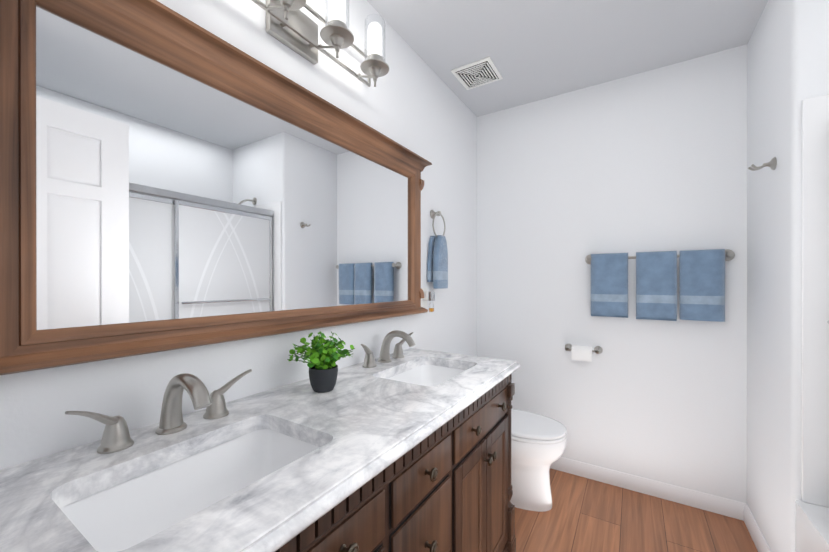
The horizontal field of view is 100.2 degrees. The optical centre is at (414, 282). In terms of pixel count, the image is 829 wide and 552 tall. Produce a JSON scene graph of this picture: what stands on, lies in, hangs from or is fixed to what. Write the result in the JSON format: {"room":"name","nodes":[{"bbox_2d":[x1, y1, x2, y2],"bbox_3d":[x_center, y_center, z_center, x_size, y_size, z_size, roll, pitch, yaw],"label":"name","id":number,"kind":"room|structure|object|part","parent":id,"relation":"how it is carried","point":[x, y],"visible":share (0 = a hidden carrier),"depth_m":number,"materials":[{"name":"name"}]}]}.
{"room":"bathroom","nodes":[
{"label":"bathroom","id":0,"kind":"room"},
{"bbox_2d":[0,0,476,469],"bbox_3d":[-0.633,0.000,0.939,0.120,2.440,4.150,0,0,32],"label":"wall","id":1,"kind":"structure","parent":0,"point":[412,101],"depth_m":1.27,"materials":[{"name":"white paint"}]},
{"bbox_2d":[0,0,431,374],"bbox_3d":[-0.336,-0.235,1.221,0.078,0.790,1.481,0,0,32],"label":"mirror","id":2,"kind":"object","parent":1,"relation":"attached to","point":[170,179],"visible":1,"depth_m":0.84,"materials":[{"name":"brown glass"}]},
{"bbox_3d":[-0.336,-0.605,1.221,0.078,0.049,1.480,0,0,32],"label":"crown","id":3,"kind":"part","parent":2,"relation":"part of","materials":[{"name":"brown wood"}]},
{"bbox_2d":[252,0,388,86],"bbox_3d":[-0.347,-0.883,1.099,0.190,0.255,0.762,0,0,32],"label":"sconce","id":4,"kind":"object","parent":1,"relation":"attached to","point":[291,25],"visible":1,"depth_m":1.17,"materials":[{"name":"silver metal"}]},
{"bbox_3d":[-0.408,-0.808,1.018,0.078,0.036,0.008,0,0,32],"label":"arm","id":5,"kind":"part","parent":4,"relation":"part of"},
{"bbox_3d":[-0.299,-0.808,1.190,0.078,0.036,0.008,0,0,32],"label":"arm","id":6,"kind":"part","parent":4,"relation":"part of"},
{"bbox_3d":[-0.259,-0.920,1.164,0.080,0.182,0.080,0,0,32],"label":"glass","id":7,"kind":"part","parent":4,"relation":"part of","materials":[{"name":"white glass"}]},
{"bbox_3d":[-0.259,-0.921,1.164,0.055,0.143,0.055,0,0,32],"label":"lamp shade","id":8,"kind":"part","parent":4,"relation":"part of","materials":[{"name":"white glass"}]},
{"bbox_3d":[-0.192,-0.808,1.360,0.078,0.036,0.008,0,0,32],"label":"arm","id":9,"kind":"part","parent":4,"relation":"part of"},
{"bbox_3d":[-0.152,-0.922,1.334,0.055,0.143,0.055,0,0,32],"label":"lamp shade","id":10,"kind":"part","parent":4,"relation":"part of","materials":[{"name":"white glass"}]},
{"bbox_3d":[-0.152,-0.920,1.334,0.080,0.182,0.080,0,0,32],"label":"glass","id":11,"kind":"part","parent":4,"relation":"part of","materials":[{"name":"white glass"}]},
{"bbox_2d":[421,288,434,311],"bbox_3d":[0.078,0.094,1.885,0.071,0.130,0.070,0,0,32],"label":"plug","id":12,"kind":"object","parent":1,"relation":"attached to","point":[429,295],"visible":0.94,"depth_m":1.87,"materials":[{"name":"white plastic"}]},
{"bbox_3d":[0.050,0.087,1.903,0.005,0.116,0.070,0,0,32],"label":"plate","id":13,"kind":"part","parent":12,"relation":"part of","materials":[{"name":"white plastic"}]},
{"bbox_2d":[427,210,447,288],"bbox_3d":[0.133,-0.191,1.969,0.073,0.451,0.150,0,0,32],"label":"towel ring","id":14,"kind":"object","parent":1,"relation":"attached to","point":[437,267],"visible":1,"depth_m":1.93,"materials":[{"name":"blue fabric"}]},
{"bbox_3d":[0.124,-0.391,1.974,0.054,0.052,0.052,0,0,32],"label":"post","id":15,"kind":"part","parent":14,"relation":"part of","materials":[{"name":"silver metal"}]},
{"bbox_2d":[433,235,447,288],"bbox_3d":[0.149,-0.115,1.964,0.040,0.299,0.142,0,0,32],"label":"towel","id":16,"kind":"object","parent":14,"relation":"hanging from","point":[440,251],"depth_m":1.93,"materials":[{"name":"blue fabric"}]},
{"bbox_2d":[367,0,767,116],"bbox_3d":[0.348,-1.259,0.318,2.440,0.080,4.150,0,0,32],"label":"ceiling","id":17,"kind":"structure","parent":0,"point":[535,50],"depth_m":1.72,"materials":[{"name":"grey paint"}]},
{"bbox_2d":[451,56,502,89],"bbox_3d":[0.368,-1.213,2.026,0.232,0.016,0.232,0,0,32],"label":"ceiling vent","id":18,"kind":"object","parent":17,"relation":"in","point":[478,73],"visible":1,"depth_m":2.00,"materials":[{"name":"white plastic"}]},
{"bbox_2d":[477,44,746,502],"bbox_3d":[1.423,-0.001,2.024,2.440,2.440,0.120,0,0,32],"label":"wall","id":19,"kind":"structure","parent":0,"point":[653,160],"depth_m":2.06,"materials":[{"name":"white paint"}]},
{"bbox_2d":[565,343,602,361],"bbox_3d":[1.039,0.433,2.144,0.216,0.086,0.087,0,0,32],"label":"paper holder","id":20,"kind":"object","parent":19,"relation":"attached to","point":[582,353],"visible":1,"depth_m":2.11,"materials":[{"name":"white paper"}]},
{"bbox_3d":[0.972,0.416,2.195,0.048,0.048,0.072,0,0,32],"label":"post","id":21,"kind":"part","parent":20,"relation":"part of","materials":[{"name":"silver metal"}]},
{"bbox_3d":[1.114,0.416,2.105,0.048,0.048,0.072,0,0,32],"label":"post","id":22,"kind":"part","parent":20,"relation":"part of","materials":[{"name":"silver metal"}]},
{"bbox_2d":[550,457,745,520],"bbox_3d":[1.079,1.176,2.163,1.470,0.085,0.014,0,0,32],"label":"baseboard","id":23,"kind":"structure","parent":19,"relation":"attached to","point":[706,502],"depth_m":1.97,"materials":[{"name":"white wood"}]},
{"bbox_2d":[585,249,734,321],"bbox_3d":[1.341,0.018,1.946,0.702,0.383,0.099,0,0,32],"label":"towel rail","id":24,"kind":"object","parent":19,"relation":"attached to","point":[701,285],"visible":1,"depth_m":1.89,"materials":[{"name":"blue fabric"}]},
{"bbox_3d":[1.075,-0.143,2.123,0.062,0.062,0.082,0,0,32],"label":"post","id":25,"kind":"part","parent":24,"relation":"part of","materials":[{"name":"silver metal"}]},
{"bbox_2d":[591,253,627,317],"bbox_3d":[1.149,0.016,2.047,0.192,0.376,0.062,0,0,32],"label":"towel","id":26,"kind":"object","parent":24,"relation":"hanging from","point":[609,271],"depth_m":2.02,"materials":[{"name":"blue fabric"}]},
{"bbox_2d":[636,251,676,320],"bbox_3d":[1.340,0.019,1.924,0.186,0.381,0.061,0,0,32],"label":"towel","id":27,"kind":"object","parent":24,"relation":"hanging from","point":[656,272],"depth_m":1.90,"materials":[{"name":"blue fabric"}]},
{"bbox_2d":[679,249,724,321],"bbox_3d":[1.507,0.014,1.819,0.184,0.371,0.062,0,0,32],"label":"towel","id":28,"kind":"object","parent":24,"relation":"hanging from","point":[701,272],"depth_m":1.80,"materials":[{"name":"blue fabric"}]},
{"bbox_3d":[1.616,-0.143,1.782,0.062,0.062,0.082,0,0,32],"label":"post","id":29,"kind":"part","parent":24,"relation":"part of","materials":[{"name":"silver metal"}]},
{"bbox_2d":[515,468,757,551],"bbox_3d":[0.348,1.251,0.321,2.440,0.060,4.150,0,0,32],"label":"floor","id":30,"kind":"structure","parent":0,"point":[583,514],"depth_m":1.75,"materials":[{"name":"brown wood"}]},
{"bbox_2d":[0,330,519,551],"bbox_3d":[-0.179,0.711,1.017,0.560,1.018,1.519,0,0,32],"label":"bathroom vanity","id":31,"kind":"object","parent":30,"relation":"on","point":[399,449],"visible":1,"depth_m":0.77,"materials":[{"name":"white stone"}]},
{"bbox_3d":[-0.628,0.269,0.682,0.047,0.066,0.094,0,0,32],"label":"lever","id":32,"kind":"part","parent":31,"relation":"part of","materials":[{"name":"silver metal"}]},
{"bbox_3d":[-0.509,0.267,0.769,0.176,0.130,0.048,0,0,32],"label":"spout","id":33,"kind":"part","parent":31,"relation":"part of","materials":[{"name":"silver metal"}]},
{"bbox_2d":[60,429,319,551],"bbox_3d":[-0.386,0.451,0.665,0.314,0.143,0.444,0,0,32],"label":"basin","id":34,"kind":"object","parent":31,"relation":"in","point":[118,514],"depth_m":0.73,"materials":[{"name":"white ceramic"}]},
{"bbox_3d":[-0.482,0.268,0.913,0.047,0.066,0.094,0,0,32],"label":"lever","id":35,"kind":"part","parent":31,"relation":"part of","materials":[{"name":"silver metal"}]},
{"bbox_2d":[287,332,354,392],"bbox_3d":[-0.294,0.245,1.088,0.206,0.190,0.205,0,0,32],"label":"plant","id":36,"kind":"object","parent":31,"relation":"on","point":[323,367],"visible":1,"depth_m":1.07,"materials":[{"name":"green plant"}]},
{"bbox_3d":[-0.287,0.302,1.093,0.090,0.074,0.090,0,0,32],"label":"pot","id":37,"kind":"part","parent":36,"relation":"part of","materials":[{"name":"grey ceramic"}]},
{"bbox_3d":[-0.203,0.491,0.520,0.008,0.103,0.515,0,0,32],"label":"drawer","id":38,"kind":"part","parent":31,"relation":"part of","materials":[{"name":"brown wood"}]},
{"bbox_3d":[-0.118,0.483,0.620,0.030,0.033,0.033,0,0,32],"label":"drawer knob","id":39,"kind":"part","parent":31,"relation":"part of","materials":[{"name":"silver metal"}]},
{"bbox_3d":[-0.193,0.268,1.372,0.047,0.066,0.094,0,0,32],"label":"lever","id":40,"kind":"part","parent":31,"relation":"part of","materials":[{"name":"silver metal"}]},
{"bbox_3d":[-0.133,0.822,0.630,0.009,0.522,0.255,0,0,32],"label":"door","id":41,"kind":"part","parent":31,"relation":"part of","materials":[{"name":"brown wood"}]},
{"bbox_3d":[-0.074,0.266,1.458,0.176,0.130,0.048,0,0,32],"label":"spout","id":42,"kind":"part","parent":31,"relation":"part of","materials":[{"name":"silver metal"}]},
{"bbox_3d":[-0.048,0.268,1.602,0.047,0.066,0.094,0,0,32],"label":"lever","id":43,"kind":"part","parent":31,"relation":"part of","materials":[{"name":"silver metal"}]},
{"bbox_3d":[0.026,0.667,0.884,0.008,0.212,0.285,0,0,32],"label":"drawer","id":44,"kind":"part","parent":31,"relation":"part of","materials":[{"name":"brown wood"}]},
{"bbox_3d":[0.026,0.490,0.884,0.008,0.103,0.285,0,0,32],"label":"drawer","id":45,"kind":"part","parent":31,"relation":"part of","materials":[{"name":"brown wood"}]},
{"bbox_2d":[388,365,465,385],"bbox_3d":[0.054,0.450,1.363,0.314,0.143,0.444,0,0,32],"label":"basin","id":46,"kind":"object","parent":31,"relation":"in","point":[424,375],"depth_m":1.54,"materials":[{"name":"white ceramic"}]},
{"bbox_3d":[0.042,0.667,0.874,0.030,0.033,0.033,0,0,32],"label":"drawer knob","id":47,"kind":"part","parent":31,"relation":"part of","materials":[{"name":"silver metal"}]},
{"bbox_3d":[0.042,0.482,0.874,0.030,0.033,0.033,0,0,32],"label":"drawer knob","id":48,"kind":"part","parent":31,"relation":"part of","materials":[{"name":"silver metal"}]},
{"bbox_3d":[0.187,0.822,1.138,0.009,0.522,0.255,0,0,32],"label":"door","id":49,"kind":"part","parent":31,"relation":"part of","materials":[{"name":"brown wood"}]},
{"bbox_3d":[0.188,0.822,1.137,0.006,0.426,0.159,0,0,32],"label":"door panel","id":50,"kind":"part","parent":31,"relation":"part of","materials":[{"name":"brown wood"}]},
{"bbox_3d":[0.203,0.482,1.128,0.030,0.033,0.033,0,0,32],"label":"drawer knob","id":51,"kind":"part","parent":31,"relation":"part of","materials":[{"name":"silver metal"}]},
{"bbox_3d":[0.256,0.490,1.248,0.008,0.103,0.515,0,0,32],"label":"drawer","id":52,"kind":"part","parent":31,"relation":"part of","materials":[{"name":"brown wood"}]},
{"bbox_3d":[0.261,0.628,1.219,0.030,0.033,0.033,0,0,32],"label":"door knob","id":53,"kind":"part","parent":31,"relation":"part of","materials":[{"name":"silver metal"}]},
{"bbox_3d":[0.284,0.628,1.256,0.030,0.033,0.033,0,0,32],"label":"door knob","id":54,"kind":"part","parent":31,"relation":"part of","materials":[{"name":"silver metal"}]},
{"bbox_3d":[0.326,0.821,1.358,0.009,0.522,0.255,0,0,32],"label":"door","id":55,"kind":"part","parent":31,"relation":"part of","materials":[{"name":"brown wood"}]},
{"bbox_3d":[0.326,0.821,1.357,0.006,0.426,0.159,0,0,32],"label":"door panel","id":56,"kind":"part","parent":31,"relation":"part of","materials":[{"name":"brown wood"}]},
{"bbox_3d":[0.341,0.482,1.347,0.030,0.033,0.033,0,0,32],"label":"drawer knob","id":57,"kind":"part","parent":31,"relation":"part of","materials":[{"name":"silver metal"}]},
{"bbox_3d":[0.394,0.720,1.482,0.050,0.476,0.050,0,0,32],"label":"post","id":58,"kind":"part","parent":31,"relation":"part of","materials":[{"name":"brown wood"}]},
{"bbox_2d":[510,409,566,511],"bbox_3d":[0.525,0.874,2.018,0.667,0.690,0.450,0,0,32],"label":"toilet","id":59,"kind":"object","parent":30,"relation":"on","point":[538,443],"visible":0.31,"depth_m":1.85,"materials":[{"name":"white ceramic"}]},
{"bbox_3d":[0.606,0.798,1.967,0.470,0.021,0.358,0,0,32],"label":"lid","id":60,"kind":"part","parent":59,"relation":"part of","materials":[{"name":"white ceramic"}]},
{"bbox_3d":[0.611,0.818,1.964,0.462,0.017,0.364,0,0,32],"label":"seat","id":61,"kind":"part","parent":59,"relation":"part of","materials":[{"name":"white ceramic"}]},
{"bbox_2d":[795,94,828,551],"bbox_3d":[1.288,0.281,0.431,0.723,1.880,1.514,0,0,32],"label":"bathtub","id":62,"kind":"object","parent":30,"relation":"on","point":[812,522],"visible":1,"depth_m":1.23,"materials":[{"name":"white plastic"}]},
{"bbox_2d":[747,0,828,551],"bbox_3d":[1.920,0.000,1.321,0.850,2.440,0.660,0,0,32],"label":"wall","id":63,"kind":"structure","parent":0,"point":[788,58],"depth_m":1.40,"materials":[{"name":"white paint"}]},
{"bbox_2d":[744,503,770,551],"bbox_3d":[1.543,1.177,1.536,0.014,0.085,0.580,0,0,32],"label":"baseboard","id":64,"kind":"structure","parent":63,"relation":"attached to","point":[758,539],"depth_m":1.62,"materials":[{"name":"white wood"}]},
{"bbox_2d":[748,157,776,170],"bbox_3d":[1.452,-0.490,1.450,0.077,0.052,0.052,0,0,32],"label":"robe hook","id":65,"kind":"object","parent":63,"relation":"attached to","point":[772,164],"visible":1,"depth_m":1.44,"materials":[{"name":"silver metal"}]}
]}

